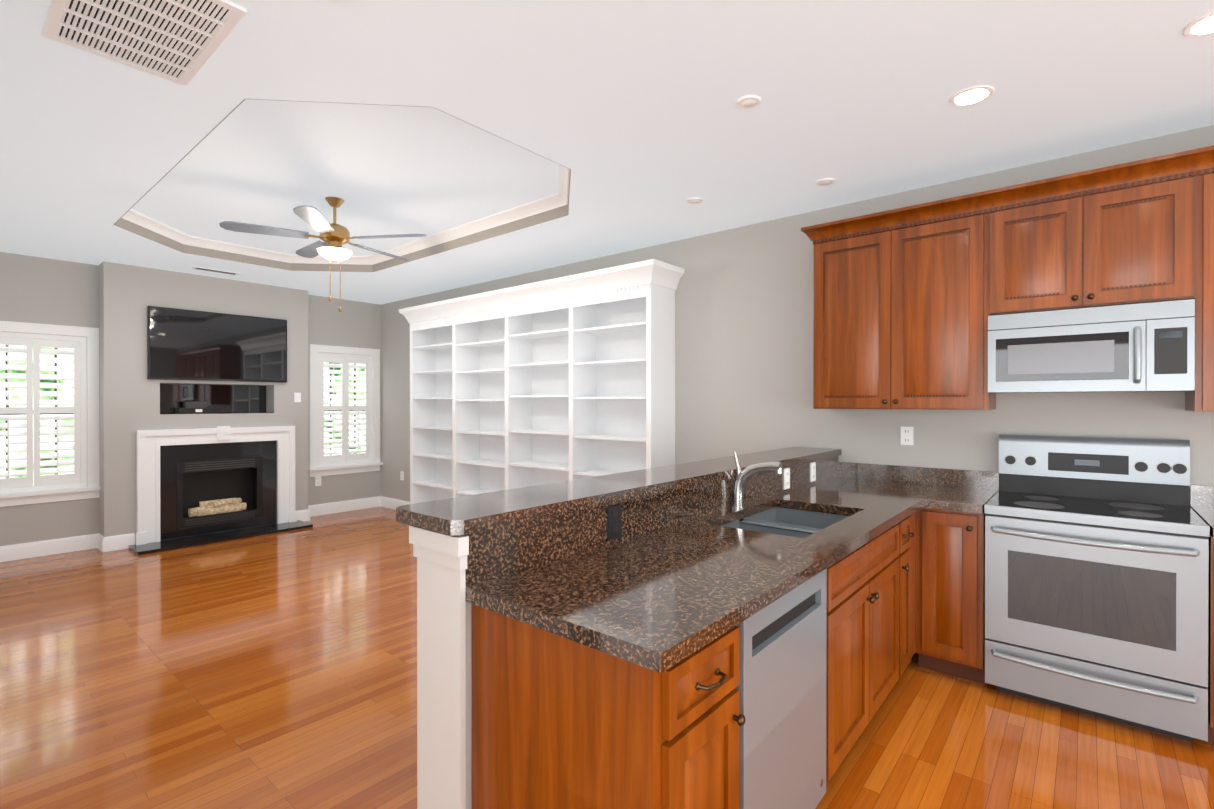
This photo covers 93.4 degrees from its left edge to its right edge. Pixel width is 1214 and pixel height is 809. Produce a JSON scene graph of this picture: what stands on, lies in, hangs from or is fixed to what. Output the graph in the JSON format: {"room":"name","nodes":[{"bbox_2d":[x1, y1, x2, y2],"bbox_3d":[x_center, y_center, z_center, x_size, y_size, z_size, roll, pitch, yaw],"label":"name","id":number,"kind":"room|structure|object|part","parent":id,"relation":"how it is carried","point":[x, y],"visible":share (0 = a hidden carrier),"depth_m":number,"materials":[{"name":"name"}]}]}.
{"room":"kitchen","nodes":[
{"label":"kitchen","id":0,"kind":"room"},
{"bbox_2d":[0,252,380,545],"bbox_3d":[-4.439,-0.156,6.217,0.100,3.090,4.130,0,0,40],"label":"wall","id":1,"kind":"structure","parent":0,"point":[38,290],"depth_m":5.42,"materials":[{"name":"grey paint"}]},
{"bbox_2d":[0,321,99,506],"bbox_3d":[-5.237,0.082,5.217,0.165,1.640,0.950,0,0,40],"label":"window","id":2,"kind":"structure","parent":1,"relation":"in","point":[83,413],"depth_m":5.29,"materials":[{"name":"white wood"}]},
{"bbox_2d":[315,476,320,485],"bbox_3d":[-3.602,0.956,7.130,0.008,0.115,0.072,0,0,40],"label":"electrical outlet","id":3,"kind":"object","parent":1,"relation":"attached to","point":[318,481],"visible":1,"depth_m":7.13,"materials":[{"name":"white plastic"}]},
{"bbox_2d":[308,344,382,476],"bbox_3d":[-3.394,0.075,7.410,0.165,1.640,0.950,0,0,40],"label":"window","id":4,"kind":"structure","parent":1,"relation":"in","point":[320,463],"depth_m":7.38,"materials":[{"name":"white wood"}]},
{"bbox_2d":[98,261,307,543],"bbox_3d":[-4.245,0.019,6.175,0.249,2.740,1.845,0,0,40],"label":"wall","id":5,"kind":"structure","parent":0,"point":[129,398],"depth_m":5.65,"materials":[{"name":"grey paint"}]},
{"bbox_2d":[160,383,273,413],"bbox_3d":[-4.230,-0.061,6.198,0.236,0.315,1.044,0,0,40],"label":"media box","id":6,"kind":"object","parent":5,"relation":"in","point":[196,399],"visible":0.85,"depth_m":6.23,"materials":[{"name":"black glass"}]},
{"bbox_2d":[147,306,286,382],"bbox_3d":[-4.103,-0.611,6.103,0.047,0.720,1.270,0,0,40],"label":"wall-mounted tv","id":7,"kind":"object","parent":5,"relation":"attached to","point":[183,344],"visible":1,"depth_m":6.03,"materials":[{"name":"black"}]},
{"bbox_2d":[294,393,300,401],"bbox_3d":[-3.629,-0.083,6.706,0.009,0.115,0.072,0,0,40],"label":"light switch","id":8,"kind":"object","parent":5,"relation":"attached to","point":[297,397],"visible":1,"depth_m":6.70,"materials":[{"name":"white plastic"}]},
{"bbox_2d":[466,602,471,808],"bbox_3d":[0.512,0.875,2.777,0.170,1.050,3.029,0,0,40],"label":"wall","id":9,"kind":"structure","parent":0,"point":[468,705],"depth_m":1.58,"materials":[{"name":"grey paint"}]},
{"bbox_2d":[409,525,468,808],"bbox_3d":[-0.474,0.878,1.604,0.240,1.050,0.034,0,0,40],"label":"column","id":10,"kind":"structure","parent":9,"relation":"attached to","point":[441,670],"depth_m":1.59,"materials":[{"name":"white paint"}]},
{"bbox_2d":[0,507,1213,808],"bbox_3d":[-1.175,1.433,1.845,10.770,0.060,6.870,0,0,40],"label":"floor","id":11,"kind":"structure","parent":0,"point":[272,671],"depth_m":2.62,"materials":[{"name":"brown wood"}]},
{"bbox_2d":[129,426,312,554],"bbox_3d":[-4.073,0.809,6.076,0.636,1.160,1.560,0,0,40],"label":"fireplace","id":12,"kind":"object","parent":11,"relation":"on","point":[195,480],"visible":1,"depth_m":6.09,"materials":[{"name":"white wood"}]},
{"bbox_2d":[399,259,684,503],"bbox_3d":[-0.897,0.143,5.652,3.630,2.495,0.433,0,0,40],"label":"bookcase","id":13,"kind":"object","parent":11,"relation":"on","point":[564,378],"visible":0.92,"depth_m":5.55,"materials":[{"name":"white wood"}]},
{"bbox_2d":[472,604,745,808],"bbox_3d":[-0.017,0.970,1.515,0.636,0.868,0.358,0,0,40],"label":"base cabinet","id":14,"kind":"object","parent":11,"relation":"on","point":[559,722],"depth_m":1.34,"materials":[{"name":"brown wood"}]},
{"bbox_2d":[396,447,951,672],"bbox_3d":[0.709,0.417,2.579,0.955,0.226,3.072,0,0,40],"label":"countertop","id":15,"kind":"structure","parent":14,"relation":"on","point":[676,572],"depth_m":1.81,"materials":[{"name":"stone"}]},
{"bbox_2d":[607,504,620,539],"bbox_3d":[0.027,0.417,2.027,0.008,0.115,0.072,0,0,40],"label":"electrical outlet","id":16,"kind":"object","parent":15,"relation":"attached to","point":[613,522],"visible":1,"depth_m":2.02,"materials":[{"name":"black plastic"}]},
{"bbox_2d":[732,452,781,509],"bbox_3d":[0.689,0.356,2.633,0.244,0.267,0.064,0,0,40],"label":"faucet","id":17,"kind":"object","parent":15,"relation":"on","point":[744,474],"visible":1,"depth_m":2.66,"materials":[{"name":"silver metal"}]},
{"bbox_2d":[721,507,848,537],"bbox_3d":[0.800,0.635,2.528,0.454,0.201,0.784,0,0,40],"label":"sink","id":18,"kind":"object","parent":15,"relation":"in","point":[791,522],"visible":0.08,"depth_m":2.79,"materials":[{"name":"silver metal"}]},
{"bbox_2d":[784,468,789,489],"bbox_3d":[1.005,0.413,3.191,0.008,0.115,0.072,0,0,40],"label":"electrical outlet","id":19,"kind":"object","parent":15,"relation":"attached to","point":[786,478],"visible":1,"depth_m":3.18,"materials":[{"name":"white plastic"}]},
{"bbox_2d":[810,462,815,481],"bbox_3d":[1.262,0.412,3.497,0.008,0.115,0.072,0,0,40],"label":"electrical outlet","id":20,"kind":"object","parent":15,"relation":"attached to","point":[812,471],"visible":1,"depth_m":3.48,"materials":[{"name":"white plastic"}]},
{"bbox_2d":[735,568,826,808],"bbox_3d":[0.312,0.970,1.875,0.601,0.866,0.606,0,0,40],"label":"dishwasher","id":21,"kind":"object","parent":11,"relation":"on","point":[781,686],"visible":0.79,"depth_m":1.66,"materials":[{"name":"grey metal"}]},
{"bbox_2d":[780,507,911,710],"bbox_3d":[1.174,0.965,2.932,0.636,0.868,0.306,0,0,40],"label":"base cabinet","id":22,"kind":"object","parent":11,"relation":"on","point":[869,597],"depth_m":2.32,"materials":[{"name":"brown wood"}]},
{"bbox_2d":[912,508,935,670],"bbox_3d":[1.336,0.965,3.068,0.708,0.868,0.243,0,0,40],"label":"base cabinet","id":23,"kind":"object","parent":11,"relation":"on","point":[924,519],"depth_m":2.95,"materials":[{"name":"brown wood"}]},
{"bbox_2d":[936,509,985,683],"bbox_3d":[1.928,0.965,3.132,0.300,0.868,0.656,0,0,40],"label":"base cabinet","id":24,"kind":"object","parent":11,"relation":"on","point":[960,536],"depth_m":2.86,"materials":[{"name":"brown wood"}]},
{"bbox_2d":[976,471,998,513],"bbox_3d":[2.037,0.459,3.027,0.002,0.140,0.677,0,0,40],"label":"countertop","id":25,"kind":"structure","parent":24,"relation":"on","point":[986,488],"depth_m":3.27,"materials":[{"name":"stone"}]},
{"bbox_2d":[984,434,1209,741],"bbox_3d":[2.305,0.785,2.750,0.756,1.230,0.734,0,0,40],"label":"stove","id":26,"kind":"object","parent":11,"relation":"on","point":[1096,601],"visible":1,"depth_m":2.56,"materials":[{"name":"grey metal"}]},
{"bbox_2d":[1207,535,1213,744],"bbox_3d":[2.810,0.967,2.390,0.465,0.868,0.656,0,0,40],"label":"base cabinet","id":27,"kind":"object","parent":11,"relation":"on","point":[1211,540],"depth_m":2.31,"materials":[{"name":"brown wood"}]},
{"bbox_2d":[1190,484,1213,537],"bbox_3d":[3.097,0.462,2.136,1.228,0.140,0.677,0,0,40],"label":"countertop","id":28,"kind":"structure","parent":27,"relation":"on","point":[1201,496],"depth_m":2.73,"materials":[{"name":"stone"}]},
{"bbox_2d":[0,0,1213,304],"bbox_3d":[-1.176,-1.462,1.857,10.700,0.250,6.800,0,0,40],"label":"ceiling","id":29,"kind":"structure","parent":0,"point":[482,140],"depth_m":2.74,"materials":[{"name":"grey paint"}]},
{"bbox_2d":[42,0,246,85],"bbox_3d":[-1.625,-1.330,1.992,0.700,0.013,0.430,0,0,40],"label":"ceiling vent","id":30,"kind":"object","parent":29,"relation":"in","point":[178,41],"visible":1,"depth_m":2.03,"materials":[{"name":"white metal"}]},
{"bbox_2d":[192,266,239,274],"bbox_3d":[-3.934,-1.345,5.756,0.100,0.008,0.380,0,0,40],"label":"ceiling vent","id":31,"kind":"object","parent":29,"relation":"in","point":[215,270],"visible":0.96,"depth_m":5.73,"materials":[{"name":"white metal"}]},
{"bbox_2d":[219,197,426,311],"bbox_3d":[-2.015,-1.085,4.214,1.304,0.818,1.341,0,0,40],"label":"ceiling fan","id":32,"kind":"object","parent":29,"relation":"hanging from","point":[334,236],"visible":1,"depth_m":4.08,"materials":[{"name":"gold metal"}]},
{"bbox_3d":[-1.987,-1.088,4.173,0.230,0.063,0.230,0,0,40],"label":"lamp shade","id":33,"kind":"part","parent":32,"relation":"part of","materials":[{"name":"white glass"}]},
{"bbox_3d":[-1.988,-0.890,4.180,0.074,0.429,0.074,0,0,40],"label":"chain","id":34,"kind":"part","parent":32,"relation":"part of","materials":[{"name":"gold metal"}]},
{"bbox_2d":[686,197,702,203],"bbox_3d":[0.576,-1.336,3.755,0.110,0.012,0.110,0,0,40],"label":"ceiling detector","id":35,"kind":"object","parent":29,"relation":"attached to","point":[695,200],"visible":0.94,"depth_m":3.74,"materials":[{"name":"white plastic"}]},
{"bbox_2d":[736,95,760,108],"bbox_3d":[0.625,-1.333,2.524,0.110,0.012,0.110,0,0,40],"label":"ceiling detector","id":36,"kind":"object","parent":29,"relation":"attached to","point":[748,101],"visible":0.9,"depth_m":2.51,"materials":[{"name":"white plastic"}]},
{"bbox_2d":[816,178,834,185],"bbox_3d":[1.313,-1.335,3.436,0.110,0.012,0.110,0,0,40],"label":"ceiling detector","id":37,"kind":"object","parent":29,"relation":"attached to","point":[824,181],"visible":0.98,"depth_m":3.42,"materials":[{"name":"white plastic"}]},
{"bbox_2d":[949,85,994,106],"bbox_3d":[1.581,-1.334,2.479,0.170,0.008,0.170,0,0,40],"label":"recessed light","id":38,"kind":"object","parent":29,"relation":"in","point":[973,95],"visible":1,"depth_m":2.47,"materials":[{"name":"white"}]},
{"bbox_2d":[1182,11,1213,36],"bbox_3d":[2.126,-1.333,1.994,0.170,0.008,0.170,0,0,40],"label":"recessed light","id":39,"kind":"object","parent":29,"relation":"in","point":[1203,25],"visible":1,"depth_m":2.02,"materials":[{"name":"white"}]},
{"bbox_2d":[381,125,1213,505],"bbox_3d":[0.979,-0.150,4.426,10.700,3.090,0.100,0,0,40],"label":"wall","id":40,"kind":"structure","parent":0,"point":[743,333],"depth_m":4.11,"materials":[{"name":"grey paint"}]},
{"bbox_2d":[0,496,409,561],"bbox_3d":[-2.122,1.324,4.340,5.868,0.139,4.030,0,0,40],"label":"baseboard","id":41,"kind":"structure","parent":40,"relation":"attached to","point":[100,542],"depth_m":5.46,"materials":[{"name":"white wood"}]},
{"bbox_2d":[400,471,403,479],"bbox_3d":[-2.662,0.925,7.417,0.072,0.115,0.008,0,0,40],"label":"electrical outlet","id":42,"kind":"object","parent":40,"relation":"attached to","point":[401,475],"visible":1,"depth_m":7.42,"materials":[{"name":"white plastic"}]},
{"bbox_2d":[809,190,995,409],"bbox_3d":[1.773,-0.547,3.461,0.935,1.150,0.346,0,0,40],"label":"upper cabinet","id":43,"kind":"object","parent":40,"relation":"attached to","point":[908,300],"depth_m":3.28,"materials":[{"name":"brown wood"}]},
{"bbox_2d":[901,427,912,444],"bbox_3d":[1.885,0.197,3.593,0.072,0.115,0.008,0,0,40],"label":"electrical outlet","id":44,"kind":"object","parent":40,"relation":"attached to","point":[906,435],"visible":1,"depth_m":3.59,"materials":[{"name":"white plastic"}]},
{"bbox_2d":[993,148,1200,314],"bbox_3d":[2.426,-0.798,2.912,0.770,0.645,0.346,0,0,40],"label":"upper cabinet","id":45,"kind":"object","parent":40,"relation":"attached to","point":[1130,232],"depth_m":2.74,"materials":[{"name":"brown wood"}]},
{"bbox_2d":[988,299,1194,392],"bbox_3d":[2.392,-0.263,2.877,0.758,0.400,0.444,0,0,40],"label":"microwave","id":46,"kind":"object","parent":45,"relation":"attached to","point":[1145,347],"visible":1,"depth_m":2.71,"materials":[{"name":"silver metal"}]},
{"bbox_2d":[1185,145,1213,410],"bbox_3d":[3.197,-0.544,2.264,1.245,1.150,0.346,0,0,40],"label":"upper cabinet","id":47,"kind":"object","parent":40,"relation":"attached to","point":[1202,398],"depth_m":2.51,"materials":[{"name":"brown wood"}]},
{"label":"outside","id":48,"kind":"structure","parent":0,"visible":0},
{"bbox_2d":[0,345,73,485],"bbox_3d":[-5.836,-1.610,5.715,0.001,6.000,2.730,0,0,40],"label":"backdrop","id":49,"kind":"structure","parent":48,"point":[41,372],"depth_m":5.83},
{"bbox_2d":[324,362,364,455],"bbox_3d":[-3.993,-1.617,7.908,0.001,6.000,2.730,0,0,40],"label":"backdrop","id":50,"kind":"structure","parent":48,"point":[350,381],"depth_m":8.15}
]}

